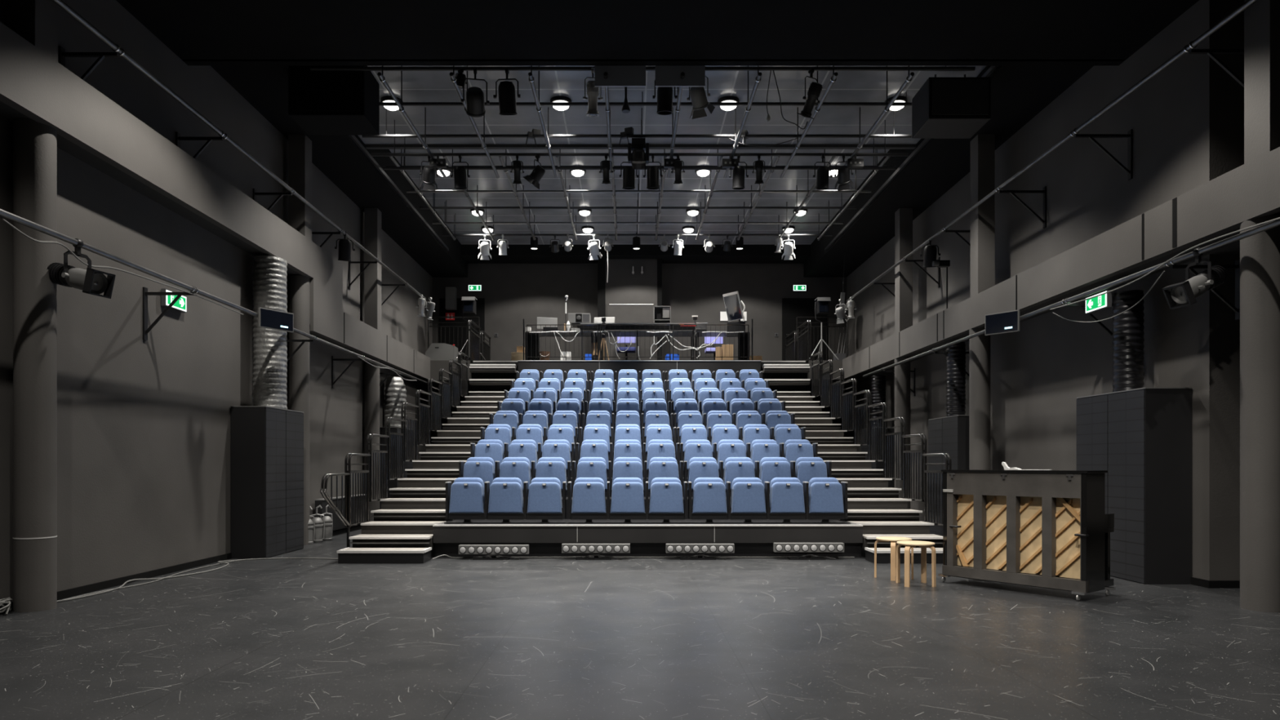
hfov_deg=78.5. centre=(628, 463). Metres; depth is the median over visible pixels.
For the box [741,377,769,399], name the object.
seat
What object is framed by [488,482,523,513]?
seat cushion
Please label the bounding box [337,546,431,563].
step
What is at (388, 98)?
recessed light
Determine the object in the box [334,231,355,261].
spotlight
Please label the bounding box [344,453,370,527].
stair railing
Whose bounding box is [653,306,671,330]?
equipment rack
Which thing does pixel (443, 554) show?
power cable
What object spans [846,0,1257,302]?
pipe
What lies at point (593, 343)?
cardboard box
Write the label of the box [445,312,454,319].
fire sign
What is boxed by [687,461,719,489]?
seat cushion
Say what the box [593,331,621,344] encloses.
cable
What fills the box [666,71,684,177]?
pipe
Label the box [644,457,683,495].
seat
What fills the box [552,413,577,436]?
seat cushion
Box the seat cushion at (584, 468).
[576,461,607,489]
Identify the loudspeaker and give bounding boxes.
[288,65,379,135]
[911,74,991,138]
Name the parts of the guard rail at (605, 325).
post, rail, rail, post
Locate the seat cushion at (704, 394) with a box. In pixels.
[697,390,720,411]
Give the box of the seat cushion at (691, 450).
[683,443,712,470]
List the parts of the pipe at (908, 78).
hanger rod, hanger rod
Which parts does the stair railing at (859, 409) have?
post, rail, rail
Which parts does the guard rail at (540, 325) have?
post, rail, rail, post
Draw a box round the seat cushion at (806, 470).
[796,461,826,486]
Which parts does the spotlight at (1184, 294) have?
tilt knob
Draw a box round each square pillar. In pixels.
[4,0,57,62]
[288,133,311,240]
[364,208,381,331]
[894,208,912,333]
[970,133,995,297]
[1244,0,1279,164]
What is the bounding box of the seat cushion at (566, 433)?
[547,427,573,452]
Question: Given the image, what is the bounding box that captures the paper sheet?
[1017,469,1052,470]
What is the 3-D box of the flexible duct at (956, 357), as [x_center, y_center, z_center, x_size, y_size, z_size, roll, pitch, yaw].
[5.560,-1.421,13.300,0.308,1.258,0.308,0,0,45]
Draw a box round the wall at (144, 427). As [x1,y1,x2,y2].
[0,0,432,601]
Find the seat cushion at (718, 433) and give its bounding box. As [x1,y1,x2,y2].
[711,427,738,452]
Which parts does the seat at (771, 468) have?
frame, backrest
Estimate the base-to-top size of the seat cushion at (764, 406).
0.426 m
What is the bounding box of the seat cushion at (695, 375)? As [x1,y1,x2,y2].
[692,371,711,390]
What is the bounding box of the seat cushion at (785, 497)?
[769,482,804,513]
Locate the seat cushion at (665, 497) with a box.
[648,482,684,513]
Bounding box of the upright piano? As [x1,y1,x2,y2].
[937,469,1115,600]
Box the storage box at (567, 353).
[560,351,571,359]
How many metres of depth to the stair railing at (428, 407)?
14.07 m
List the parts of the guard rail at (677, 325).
post, rail, rail, post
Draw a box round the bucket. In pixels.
[539,351,550,359]
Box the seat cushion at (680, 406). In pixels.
[675,400,697,423]
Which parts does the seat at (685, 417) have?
frame, backrest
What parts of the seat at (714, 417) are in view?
frame, backrest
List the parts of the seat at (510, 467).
frame, backrest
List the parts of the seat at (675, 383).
frame, backrest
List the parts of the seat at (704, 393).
frame, backrest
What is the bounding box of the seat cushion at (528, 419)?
[522,413,547,436]
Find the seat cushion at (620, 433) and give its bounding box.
[613,427,641,449]
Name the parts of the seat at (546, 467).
frame, backrest, frame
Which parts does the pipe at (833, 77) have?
hanger rod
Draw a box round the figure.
[564,320,570,330]
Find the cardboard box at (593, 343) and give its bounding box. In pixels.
[593,342,597,355]
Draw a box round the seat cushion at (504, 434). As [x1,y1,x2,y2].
[484,427,511,452]
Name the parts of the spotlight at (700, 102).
barn door, barn door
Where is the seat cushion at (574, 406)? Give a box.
[556,400,579,423]
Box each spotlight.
[47,238,115,298]
[334,231,355,261]
[415,294,427,316]
[419,153,438,191]
[424,297,435,319]
[455,66,466,88]
[456,296,485,360]
[461,66,489,117]
[477,234,492,260]
[493,67,520,115]
[510,153,524,183]
[523,153,545,189]
[549,234,560,253]
[562,234,573,251]
[582,67,602,116]
[586,234,602,260]
[599,153,613,183]
[602,234,613,251]
[658,234,669,251]
[671,153,684,183]
[686,75,715,119]
[703,234,715,252]
[721,234,733,251]
[751,153,765,183]
[774,234,782,253]
[781,234,795,260]
[796,66,822,119]
[811,297,838,359]
[834,153,853,191]
[834,298,849,324]
[845,297,857,318]
[1162,247,1227,309]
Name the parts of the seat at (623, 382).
frame, backrest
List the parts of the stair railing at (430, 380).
rail, rail, post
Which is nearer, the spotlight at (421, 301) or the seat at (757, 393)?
the seat at (757, 393)
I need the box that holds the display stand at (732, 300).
[722,291,745,337]
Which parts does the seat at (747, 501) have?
frame, backrest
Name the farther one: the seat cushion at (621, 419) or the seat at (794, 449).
the seat cushion at (621, 419)
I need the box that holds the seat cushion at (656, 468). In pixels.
[648,461,679,489]
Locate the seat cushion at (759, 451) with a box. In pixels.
[751,443,779,470]
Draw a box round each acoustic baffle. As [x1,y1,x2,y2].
[594,65,645,87]
[655,65,705,87]
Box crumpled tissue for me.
[1001,462,1021,470]
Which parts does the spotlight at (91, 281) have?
tilt knob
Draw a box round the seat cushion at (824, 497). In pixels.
[808,482,844,513]
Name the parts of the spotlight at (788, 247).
barn door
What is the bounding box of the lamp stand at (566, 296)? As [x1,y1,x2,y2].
[564,295,568,359]
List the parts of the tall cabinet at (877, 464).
slatted door, slatted door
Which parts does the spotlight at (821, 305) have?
yoke arm, leg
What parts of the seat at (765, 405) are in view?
frame, backrest, frame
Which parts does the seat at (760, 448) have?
frame, backrest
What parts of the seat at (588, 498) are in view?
frame, backrest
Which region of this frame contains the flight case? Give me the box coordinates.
[425,342,457,359]
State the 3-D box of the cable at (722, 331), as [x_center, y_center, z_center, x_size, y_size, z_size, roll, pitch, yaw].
[1.606,-2.921,18.600,1.435,0.446,0.055,0,0,0]
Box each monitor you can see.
[257,306,293,332]
[537,316,557,328]
[542,327,558,331]
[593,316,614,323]
[985,309,1019,335]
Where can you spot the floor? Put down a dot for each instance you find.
(438, 638)
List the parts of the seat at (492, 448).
frame, backrest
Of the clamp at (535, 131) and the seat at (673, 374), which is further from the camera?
the seat at (673, 374)
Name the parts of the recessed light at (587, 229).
lamp shade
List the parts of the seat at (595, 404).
frame, backrest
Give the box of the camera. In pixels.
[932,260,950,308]
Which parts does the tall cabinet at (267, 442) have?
slatted door, slatted door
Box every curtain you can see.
[524,332,539,359]
[737,332,747,359]
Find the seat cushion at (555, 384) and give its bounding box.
[538,380,559,399]
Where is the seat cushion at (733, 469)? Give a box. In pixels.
[724,461,755,489]
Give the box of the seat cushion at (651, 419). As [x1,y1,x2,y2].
[644,413,669,436]
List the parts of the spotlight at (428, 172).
barn door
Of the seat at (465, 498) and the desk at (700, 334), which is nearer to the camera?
the seat at (465, 498)
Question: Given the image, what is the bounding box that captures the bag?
[585,354,591,359]
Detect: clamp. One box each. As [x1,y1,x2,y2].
[525,128,541,146]
[618,126,633,146]
[741,129,748,147]
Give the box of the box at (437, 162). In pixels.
[429,155,446,168]
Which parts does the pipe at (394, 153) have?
hanger rod, hanger rod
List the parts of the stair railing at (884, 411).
post, rail, rail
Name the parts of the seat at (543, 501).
frame, backrest, frame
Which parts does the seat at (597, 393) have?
frame, backrest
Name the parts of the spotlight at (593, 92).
gel frame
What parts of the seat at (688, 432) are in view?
frame, backrest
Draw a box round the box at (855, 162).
[846,155,863,168]
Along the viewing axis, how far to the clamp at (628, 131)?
11.46 m
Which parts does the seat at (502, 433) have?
frame, backrest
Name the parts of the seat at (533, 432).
frame, backrest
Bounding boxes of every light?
[380,95,403,111]
[435,169,451,176]
[470,208,484,216]
[481,226,494,233]
[530,236,537,249]
[550,95,571,111]
[569,169,586,177]
[577,208,591,216]
[581,225,594,233]
[627,137,648,168]
[632,232,639,249]
[681,225,694,233]
[685,208,699,216]
[695,169,710,177]
[717,95,739,111]
[735,232,743,249]
[782,225,795,233]
[793,208,807,216]
[829,169,837,177]
[884,95,907,111]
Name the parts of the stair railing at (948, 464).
post, rail, rail, rail, rail, rail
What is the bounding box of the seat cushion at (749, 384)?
[745,380,766,399]
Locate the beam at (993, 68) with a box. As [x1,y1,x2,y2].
[824,65,999,251]
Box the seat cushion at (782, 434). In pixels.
[774,427,801,450]
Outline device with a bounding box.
[692,315,697,330]
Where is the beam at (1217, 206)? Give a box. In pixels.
[842,146,1279,379]
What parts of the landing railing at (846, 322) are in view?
rail, rail, rail, post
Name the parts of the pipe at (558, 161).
hanger rod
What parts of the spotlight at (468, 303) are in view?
yoke arm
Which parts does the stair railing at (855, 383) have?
post, rail, rail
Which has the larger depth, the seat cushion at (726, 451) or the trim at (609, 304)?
the trim at (609, 304)
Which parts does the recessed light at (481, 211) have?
lamp shade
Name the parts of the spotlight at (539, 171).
barn door, barn door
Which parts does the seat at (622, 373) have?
frame, backrest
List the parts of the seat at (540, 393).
frame, backrest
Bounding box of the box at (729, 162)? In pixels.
[722,155,738,168]
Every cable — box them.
[0,217,243,315]
[0,597,12,614]
[57,557,337,602]
[62,558,251,599]
[356,355,417,381]
[431,554,854,559]
[528,330,576,333]
[553,331,564,356]
[555,331,579,342]
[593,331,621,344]
[605,237,608,282]
[610,332,631,351]
[646,331,671,333]
[666,331,726,350]
[667,333,717,350]
[702,331,744,333]
[727,137,797,146]
[766,70,771,114]
[773,70,808,129]
[1049,217,1279,310]
[1052,270,1164,322]
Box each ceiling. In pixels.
[115,0,1199,65]
[358,65,986,144]
[389,149,889,244]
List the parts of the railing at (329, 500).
bent rail, bent rail, post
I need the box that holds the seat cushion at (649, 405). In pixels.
[643,400,666,423]
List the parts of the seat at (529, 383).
backrest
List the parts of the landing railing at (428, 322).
post, rail, rail, rail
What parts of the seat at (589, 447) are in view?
frame, backrest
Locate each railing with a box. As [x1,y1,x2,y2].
[320,472,350,547]
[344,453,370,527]
[366,433,389,502]
[385,417,404,479]
[400,402,418,461]
[415,390,431,445]
[427,316,479,355]
[427,378,442,431]
[438,368,452,418]
[448,360,460,408]
[457,351,468,397]
[467,320,480,361]
[480,330,491,360]
[785,330,797,360]
[796,316,848,359]
[796,320,811,361]
[810,351,822,398]
[819,360,832,408]
[830,368,844,419]
[840,378,857,431]
[853,390,871,445]
[867,402,887,461]
[883,417,905,479]
[902,433,926,502]
[922,453,951,525]
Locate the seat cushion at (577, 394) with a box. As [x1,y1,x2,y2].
[560,390,582,411]
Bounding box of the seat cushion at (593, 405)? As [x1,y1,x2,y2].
[588,400,612,423]
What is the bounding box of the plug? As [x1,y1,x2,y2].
[766,114,770,121]
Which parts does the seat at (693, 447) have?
frame, backrest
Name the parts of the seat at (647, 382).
frame, backrest, frame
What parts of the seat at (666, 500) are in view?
frame, backrest, frame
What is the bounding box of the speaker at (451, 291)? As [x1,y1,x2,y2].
[445,286,457,310]
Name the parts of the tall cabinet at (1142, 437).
slatted door, slatted door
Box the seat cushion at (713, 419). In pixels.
[706,413,732,436]
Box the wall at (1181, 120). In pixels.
[846,0,1234,580]
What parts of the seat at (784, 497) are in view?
frame, backrest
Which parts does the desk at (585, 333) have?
leg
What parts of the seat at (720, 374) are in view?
backrest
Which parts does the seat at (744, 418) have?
frame, backrest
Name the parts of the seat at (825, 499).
frame, backrest, frame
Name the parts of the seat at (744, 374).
backrest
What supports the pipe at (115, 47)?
attached to the wall at (144, 427)
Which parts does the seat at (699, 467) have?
frame, backrest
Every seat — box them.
[445,477,484,522]
[458,457,494,494]
[470,439,504,468]
[480,424,511,457]
[484,477,523,522]
[489,410,519,434]
[494,457,531,493]
[497,398,524,425]
[504,387,530,413]
[504,439,537,475]
[511,377,535,398]
[511,424,543,457]
[516,369,539,386]
[519,410,548,442]
[523,477,566,522]
[524,398,552,426]
[530,387,556,416]
[531,457,570,495]
[535,377,560,404]
[537,439,574,475]
[540,369,564,392]
[543,424,577,457]
[548,410,581,442]
[553,398,583,428]
[557,387,586,413]
[560,377,587,401]
[564,369,590,390]
[568,477,607,522]
[572,457,607,495]
[576,439,608,475]
[579,424,609,457]
[582,410,611,442]
[585,398,612,428]
[587,387,613,413]
[589,377,613,401]
[591,369,614,390]
[607,477,645,522]
[608,457,644,495]
[609,439,643,475]
[611,424,642,457]
[612,410,641,442]
[613,387,639,416]
[613,398,640,428]
[614,377,639,404]
[615,369,639,395]
[639,369,664,395]
[639,377,666,404]
[640,387,668,416]
[640,398,670,428]
[641,410,673,442]
[642,424,675,457]
[643,439,679,475]
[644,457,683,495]
[645,477,687,522]
[665,369,688,390]
[666,377,691,401]
[669,387,694,416]
[671,398,697,427]
[674,410,702,442]
[676,424,706,457]
[680,439,712,475]
[684,457,719,495]
[688,369,711,395]
[688,477,728,522]
[691,377,715,399]
[695,387,720,416]
[698,398,725,426]
[702,410,732,442]
[707,424,738,457]
[712,369,735,390]
[713,439,746,475]
[716,377,741,399]
[719,457,755,495]
[721,387,746,410]
[726,398,754,425]
[726,477,767,522]
[732,410,761,435]
[736,369,762,385]
[738,424,769,454]
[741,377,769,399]
[746,387,777,408]
[746,439,779,472]
[754,398,785,424]
[755,457,791,492]
[761,410,795,434]
[764,477,805,522]
[769,424,805,450]
[779,439,817,466]
[790,457,831,486]
[802,477,848,522]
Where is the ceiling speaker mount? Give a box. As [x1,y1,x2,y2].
[622,87,630,113]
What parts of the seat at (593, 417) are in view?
frame, backrest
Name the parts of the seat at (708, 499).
frame, backrest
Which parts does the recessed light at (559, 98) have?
lamp shade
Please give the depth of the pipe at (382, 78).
10.41 m
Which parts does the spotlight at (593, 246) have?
barn door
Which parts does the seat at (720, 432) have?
frame, backrest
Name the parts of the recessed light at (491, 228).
lamp shade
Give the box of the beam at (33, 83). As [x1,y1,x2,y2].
[0,22,430,380]
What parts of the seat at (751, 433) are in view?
frame, backrest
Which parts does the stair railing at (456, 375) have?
rail, post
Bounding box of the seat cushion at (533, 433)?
[515,427,542,452]
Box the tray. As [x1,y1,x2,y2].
[665,355,674,359]
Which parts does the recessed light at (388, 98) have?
lamp shade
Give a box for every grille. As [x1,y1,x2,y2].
[290,65,360,111]
[582,314,589,321]
[932,79,988,115]
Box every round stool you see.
[874,536,913,581]
[895,540,936,586]
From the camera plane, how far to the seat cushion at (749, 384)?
16.67 m
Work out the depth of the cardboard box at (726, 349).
18.57 m
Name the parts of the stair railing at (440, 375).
rail, post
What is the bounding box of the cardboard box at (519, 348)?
[516,346,523,351]
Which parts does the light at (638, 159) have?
arm, cross arm, arm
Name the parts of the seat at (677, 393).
frame, backrest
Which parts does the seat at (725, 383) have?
backrest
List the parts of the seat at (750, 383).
frame, backrest, frame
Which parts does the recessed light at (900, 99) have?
lamp shade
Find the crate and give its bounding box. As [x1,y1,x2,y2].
[666,354,679,359]
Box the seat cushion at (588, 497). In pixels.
[571,482,606,513]
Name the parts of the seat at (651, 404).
frame, backrest, frame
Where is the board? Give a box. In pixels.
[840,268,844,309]
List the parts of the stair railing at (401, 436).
rail, rail, rail, post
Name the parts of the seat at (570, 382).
frame, backrest, frame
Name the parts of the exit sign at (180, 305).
green panel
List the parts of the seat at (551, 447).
frame, backrest, frame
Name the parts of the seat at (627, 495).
frame, backrest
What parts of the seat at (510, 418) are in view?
frame, backrest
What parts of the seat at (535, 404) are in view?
frame, backrest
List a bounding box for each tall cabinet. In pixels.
[230,405,303,558]
[379,426,413,509]
[861,426,894,488]
[928,414,968,536]
[1076,386,1192,584]
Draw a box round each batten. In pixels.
[458,544,528,559]
[561,543,630,559]
[666,543,734,559]
[773,542,844,559]
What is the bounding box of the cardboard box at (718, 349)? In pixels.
[715,346,721,359]
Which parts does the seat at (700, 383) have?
frame, backrest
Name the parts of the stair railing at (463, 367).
rail, post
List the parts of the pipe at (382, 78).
hanger rod, hanger rod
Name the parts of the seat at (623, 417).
frame, backrest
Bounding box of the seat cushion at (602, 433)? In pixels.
[582,427,609,452]
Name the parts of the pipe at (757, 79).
hanger rod, hanger rod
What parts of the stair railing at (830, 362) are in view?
post, rail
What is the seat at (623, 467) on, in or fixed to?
on the telescopic tribune
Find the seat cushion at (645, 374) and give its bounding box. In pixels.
[640,371,661,390]
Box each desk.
[524,330,594,359]
[594,330,695,359]
[694,330,727,359]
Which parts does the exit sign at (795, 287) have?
green panel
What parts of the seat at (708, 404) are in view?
frame, backrest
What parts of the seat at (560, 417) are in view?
frame, backrest, frame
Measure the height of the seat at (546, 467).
0.620 m
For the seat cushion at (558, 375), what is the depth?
17.52 m
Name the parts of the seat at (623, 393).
frame, backrest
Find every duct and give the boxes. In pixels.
[252,255,287,408]
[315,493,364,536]
[384,377,406,428]
[871,375,885,427]
[946,342,965,417]
[1111,289,1144,391]
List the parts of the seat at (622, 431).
frame, backrest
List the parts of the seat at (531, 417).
frame, backrest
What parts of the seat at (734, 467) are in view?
frame, backrest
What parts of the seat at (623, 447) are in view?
frame, backrest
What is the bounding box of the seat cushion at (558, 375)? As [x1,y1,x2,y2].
[543,371,563,390]
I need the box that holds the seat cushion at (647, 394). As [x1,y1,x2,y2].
[642,390,665,411]
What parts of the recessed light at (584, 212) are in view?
lamp shade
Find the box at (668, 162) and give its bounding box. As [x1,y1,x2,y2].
[664,155,679,168]
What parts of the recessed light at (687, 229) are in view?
lamp shade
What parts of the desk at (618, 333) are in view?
leg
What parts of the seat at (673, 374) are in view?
frame, backrest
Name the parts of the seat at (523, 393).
frame, backrest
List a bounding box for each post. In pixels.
[523,319,524,359]
[751,319,752,359]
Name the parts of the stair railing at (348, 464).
rail, rail, rail, post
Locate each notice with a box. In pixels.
[720,311,728,321]
[740,311,746,321]
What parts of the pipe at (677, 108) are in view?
hanger rod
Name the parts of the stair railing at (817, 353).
post, rail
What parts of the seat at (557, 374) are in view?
backrest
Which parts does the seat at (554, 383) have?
frame, backrest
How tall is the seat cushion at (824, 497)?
0.426 m
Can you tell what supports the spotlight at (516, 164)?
hanging from the pipe at (394, 153)
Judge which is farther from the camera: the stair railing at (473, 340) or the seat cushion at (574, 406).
the stair railing at (473, 340)
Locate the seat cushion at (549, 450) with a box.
[542,443,570,470]
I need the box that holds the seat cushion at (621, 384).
[617,380,639,399]
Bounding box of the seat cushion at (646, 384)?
[641,380,663,399]
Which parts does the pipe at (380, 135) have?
hanger rod, hanger rod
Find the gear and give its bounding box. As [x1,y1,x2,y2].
[833,333,846,359]
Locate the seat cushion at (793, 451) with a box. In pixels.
[785,443,813,466]
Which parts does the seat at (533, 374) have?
backrest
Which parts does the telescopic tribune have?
under rail, under rail, under rail, under rail, under rail, under rail, under rail, under rail, under rail, under rail, under rail, under rail, panel, panel, under rail, under rail, under rail, under rail, under rail, under rail, under rail, under rail, under rail, under rail, under rail, under rail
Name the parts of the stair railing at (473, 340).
post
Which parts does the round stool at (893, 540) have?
leg, leg, seat, leg, leg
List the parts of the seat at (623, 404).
frame, backrest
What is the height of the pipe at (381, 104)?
0.193 m
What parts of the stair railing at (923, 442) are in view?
post, rail, rail, rail, rail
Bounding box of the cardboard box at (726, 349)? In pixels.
[721,344,733,359]
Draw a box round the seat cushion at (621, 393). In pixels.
[616,390,639,411]
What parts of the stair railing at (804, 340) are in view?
post, rail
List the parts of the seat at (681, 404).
frame, backrest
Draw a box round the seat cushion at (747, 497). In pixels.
[731,482,765,513]
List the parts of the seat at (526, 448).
frame, backrest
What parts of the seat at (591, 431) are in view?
frame, backrest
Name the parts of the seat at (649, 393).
frame, backrest, frame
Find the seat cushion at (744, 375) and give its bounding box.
[739,371,759,385]
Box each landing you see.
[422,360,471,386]
[807,360,864,386]
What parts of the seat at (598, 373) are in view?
frame, backrest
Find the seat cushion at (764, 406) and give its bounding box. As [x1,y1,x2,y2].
[758,400,782,423]
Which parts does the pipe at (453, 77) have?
hanger rod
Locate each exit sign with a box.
[160,288,186,312]
[467,284,481,291]
[792,284,806,291]
[1085,289,1111,314]
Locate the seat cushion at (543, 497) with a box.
[527,482,561,513]
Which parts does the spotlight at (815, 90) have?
gel frame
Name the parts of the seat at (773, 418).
frame, backrest, frame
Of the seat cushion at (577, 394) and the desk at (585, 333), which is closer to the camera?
the seat cushion at (577, 394)
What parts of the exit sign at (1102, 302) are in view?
green panel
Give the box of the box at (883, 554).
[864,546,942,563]
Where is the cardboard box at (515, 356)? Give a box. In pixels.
[511,351,523,360]
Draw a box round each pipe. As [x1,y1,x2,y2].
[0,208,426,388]
[52,0,426,309]
[310,65,975,71]
[361,107,911,137]
[370,120,908,155]
[377,65,446,177]
[379,91,911,106]
[382,137,896,169]
[386,149,893,166]
[388,149,456,240]
[406,169,871,192]
[419,183,857,208]
[431,200,843,224]
[441,213,832,235]
[442,149,495,240]
[449,65,499,177]
[498,149,536,240]
[528,65,557,177]
[555,149,577,240]
[604,71,613,177]
[612,149,617,240]
[654,149,667,240]
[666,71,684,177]
[695,149,724,240]
[724,65,761,177]
[736,149,780,240]
[777,149,835,238]
[779,65,838,177]
[817,149,890,240]
[835,65,914,177]
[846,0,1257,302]
[862,219,1279,396]
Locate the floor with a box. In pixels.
[0,528,1279,719]
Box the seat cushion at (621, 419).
[614,413,640,434]
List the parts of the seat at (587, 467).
frame, backrest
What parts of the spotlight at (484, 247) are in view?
barn door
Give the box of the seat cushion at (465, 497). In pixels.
[448,482,484,513]
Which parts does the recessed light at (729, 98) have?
lamp shade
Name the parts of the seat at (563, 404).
frame, backrest, frame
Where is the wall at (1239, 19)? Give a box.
[1234,0,1244,580]
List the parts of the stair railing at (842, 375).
post, rail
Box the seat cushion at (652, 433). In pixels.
[645,427,672,452]
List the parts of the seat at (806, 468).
frame, backrest, frame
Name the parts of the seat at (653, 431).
frame, backrest, frame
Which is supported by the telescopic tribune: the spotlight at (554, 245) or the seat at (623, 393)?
the seat at (623, 393)
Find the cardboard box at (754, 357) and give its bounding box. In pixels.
[749,355,762,360]
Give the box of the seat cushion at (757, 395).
[751,390,773,408]
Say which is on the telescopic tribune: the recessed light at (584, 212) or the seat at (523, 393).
the seat at (523, 393)
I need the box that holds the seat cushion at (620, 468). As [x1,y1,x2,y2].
[611,461,644,489]
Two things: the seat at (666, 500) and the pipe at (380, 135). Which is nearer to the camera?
the seat at (666, 500)
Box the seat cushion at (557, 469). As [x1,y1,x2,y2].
[535,461,566,489]
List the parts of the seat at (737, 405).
frame, backrest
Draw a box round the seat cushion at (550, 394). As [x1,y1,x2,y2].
[533,390,556,411]
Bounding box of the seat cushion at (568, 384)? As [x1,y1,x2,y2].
[564,380,584,399]
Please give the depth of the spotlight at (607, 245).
17.63 m
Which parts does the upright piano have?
label plate, post, panel, carry handle, post, post, rail, panel, lid, post, post, carry handle, panel, leg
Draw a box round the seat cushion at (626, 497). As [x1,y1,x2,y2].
[610,482,644,513]
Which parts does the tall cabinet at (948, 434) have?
slatted door, slatted door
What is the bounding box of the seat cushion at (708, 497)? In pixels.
[692,482,727,513]
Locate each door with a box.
[439,297,484,360]
[605,258,657,359]
[782,297,826,360]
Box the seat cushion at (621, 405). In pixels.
[615,400,639,420]
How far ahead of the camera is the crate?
18.95 m
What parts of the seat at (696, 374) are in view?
backrest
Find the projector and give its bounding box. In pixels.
[568,313,591,329]
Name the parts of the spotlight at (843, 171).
barn door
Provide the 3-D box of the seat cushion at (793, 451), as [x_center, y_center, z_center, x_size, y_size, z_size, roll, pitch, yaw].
[2.720,-0.116,12.465,0.475,0.426,0.103,0,0,0]
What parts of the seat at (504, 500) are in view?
frame, backrest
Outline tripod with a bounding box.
[598,317,608,359]
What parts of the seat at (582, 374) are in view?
frame, backrest, frame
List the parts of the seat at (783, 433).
frame, backrest, frame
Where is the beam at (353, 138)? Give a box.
[349,135,448,251]
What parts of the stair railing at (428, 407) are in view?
rail, rail, post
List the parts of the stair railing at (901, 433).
post, rail, rail, rail, rail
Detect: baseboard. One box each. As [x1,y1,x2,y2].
[0,552,231,613]
[1191,577,1239,588]
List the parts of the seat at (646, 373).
backrest, frame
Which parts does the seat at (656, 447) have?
frame, backrest, frame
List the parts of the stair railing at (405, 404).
rail, rail, post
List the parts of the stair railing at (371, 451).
rail, rail, rail, rail, post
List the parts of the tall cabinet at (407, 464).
slatted door, slatted door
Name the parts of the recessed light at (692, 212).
lamp shade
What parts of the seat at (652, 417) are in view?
frame, backrest, frame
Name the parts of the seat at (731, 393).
frame, backrest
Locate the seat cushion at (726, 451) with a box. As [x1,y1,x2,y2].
[717,443,746,470]
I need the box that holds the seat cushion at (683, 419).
[677,413,702,436]
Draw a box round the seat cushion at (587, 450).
[580,443,608,470]
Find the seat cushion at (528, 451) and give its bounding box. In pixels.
[508,443,537,470]
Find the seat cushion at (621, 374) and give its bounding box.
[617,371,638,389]
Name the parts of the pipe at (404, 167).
hanger rod, hanger rod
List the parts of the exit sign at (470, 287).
green panel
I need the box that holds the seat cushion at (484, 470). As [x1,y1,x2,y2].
[462,461,493,489]
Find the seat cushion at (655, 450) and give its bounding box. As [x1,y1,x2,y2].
[646,443,675,470]
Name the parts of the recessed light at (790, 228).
lamp shade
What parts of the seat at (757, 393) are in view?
backrest, frame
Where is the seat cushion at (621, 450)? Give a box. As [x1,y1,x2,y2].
[613,443,642,465]
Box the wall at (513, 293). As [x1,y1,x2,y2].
[432,263,846,436]
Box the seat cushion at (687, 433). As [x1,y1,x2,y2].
[680,427,706,452]
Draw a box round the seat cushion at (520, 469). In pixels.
[499,461,530,489]
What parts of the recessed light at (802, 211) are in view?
lamp shade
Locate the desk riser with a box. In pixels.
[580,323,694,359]
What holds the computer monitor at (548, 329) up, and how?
on the desk at (585, 333)
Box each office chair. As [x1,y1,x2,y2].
[617,337,635,359]
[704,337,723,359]
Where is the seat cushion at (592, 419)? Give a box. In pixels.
[586,413,611,436]
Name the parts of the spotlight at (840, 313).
barn door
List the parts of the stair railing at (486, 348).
post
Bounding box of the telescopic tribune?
[349,360,942,557]
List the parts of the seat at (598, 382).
frame, backrest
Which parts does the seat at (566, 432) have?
frame, backrest, frame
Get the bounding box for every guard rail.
[526,324,598,359]
[600,324,670,359]
[672,324,749,359]
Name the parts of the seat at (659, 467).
frame, backrest, frame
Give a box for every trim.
[13,535,57,539]
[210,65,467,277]
[343,312,344,342]
[364,144,915,149]
[386,335,387,361]
[461,244,810,263]
[597,258,662,359]
[608,303,653,304]
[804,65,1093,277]
[898,332,899,356]
[937,313,937,341]
[942,310,944,338]
[1015,275,1017,310]
[1142,213,1144,260]
[1172,197,1177,248]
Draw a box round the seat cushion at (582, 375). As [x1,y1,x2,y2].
[567,371,586,390]
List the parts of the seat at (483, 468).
frame, backrest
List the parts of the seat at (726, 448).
frame, backrest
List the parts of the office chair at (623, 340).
seat, backrest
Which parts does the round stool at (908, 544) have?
leg, leg, seat, leg, leg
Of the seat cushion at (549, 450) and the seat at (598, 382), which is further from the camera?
the seat at (598, 382)
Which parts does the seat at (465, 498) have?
frame, backrest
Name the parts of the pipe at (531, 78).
hanger rod, hanger rod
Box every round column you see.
[13,117,57,612]
[288,275,309,545]
[364,357,379,521]
[894,357,910,509]
[968,327,990,469]
[1240,215,1279,612]
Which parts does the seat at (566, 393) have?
frame, backrest, frame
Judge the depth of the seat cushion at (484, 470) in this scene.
11.57 m
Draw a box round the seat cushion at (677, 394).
[672,390,694,411]
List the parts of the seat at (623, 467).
frame, backrest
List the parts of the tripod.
leg, leg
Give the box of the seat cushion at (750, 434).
[743,427,769,452]
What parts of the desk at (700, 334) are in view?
leg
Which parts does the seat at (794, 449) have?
frame, backrest, frame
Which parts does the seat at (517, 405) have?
frame, backrest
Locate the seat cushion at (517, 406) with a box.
[501,400,524,423]
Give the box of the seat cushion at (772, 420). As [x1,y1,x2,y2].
[766,413,791,434]

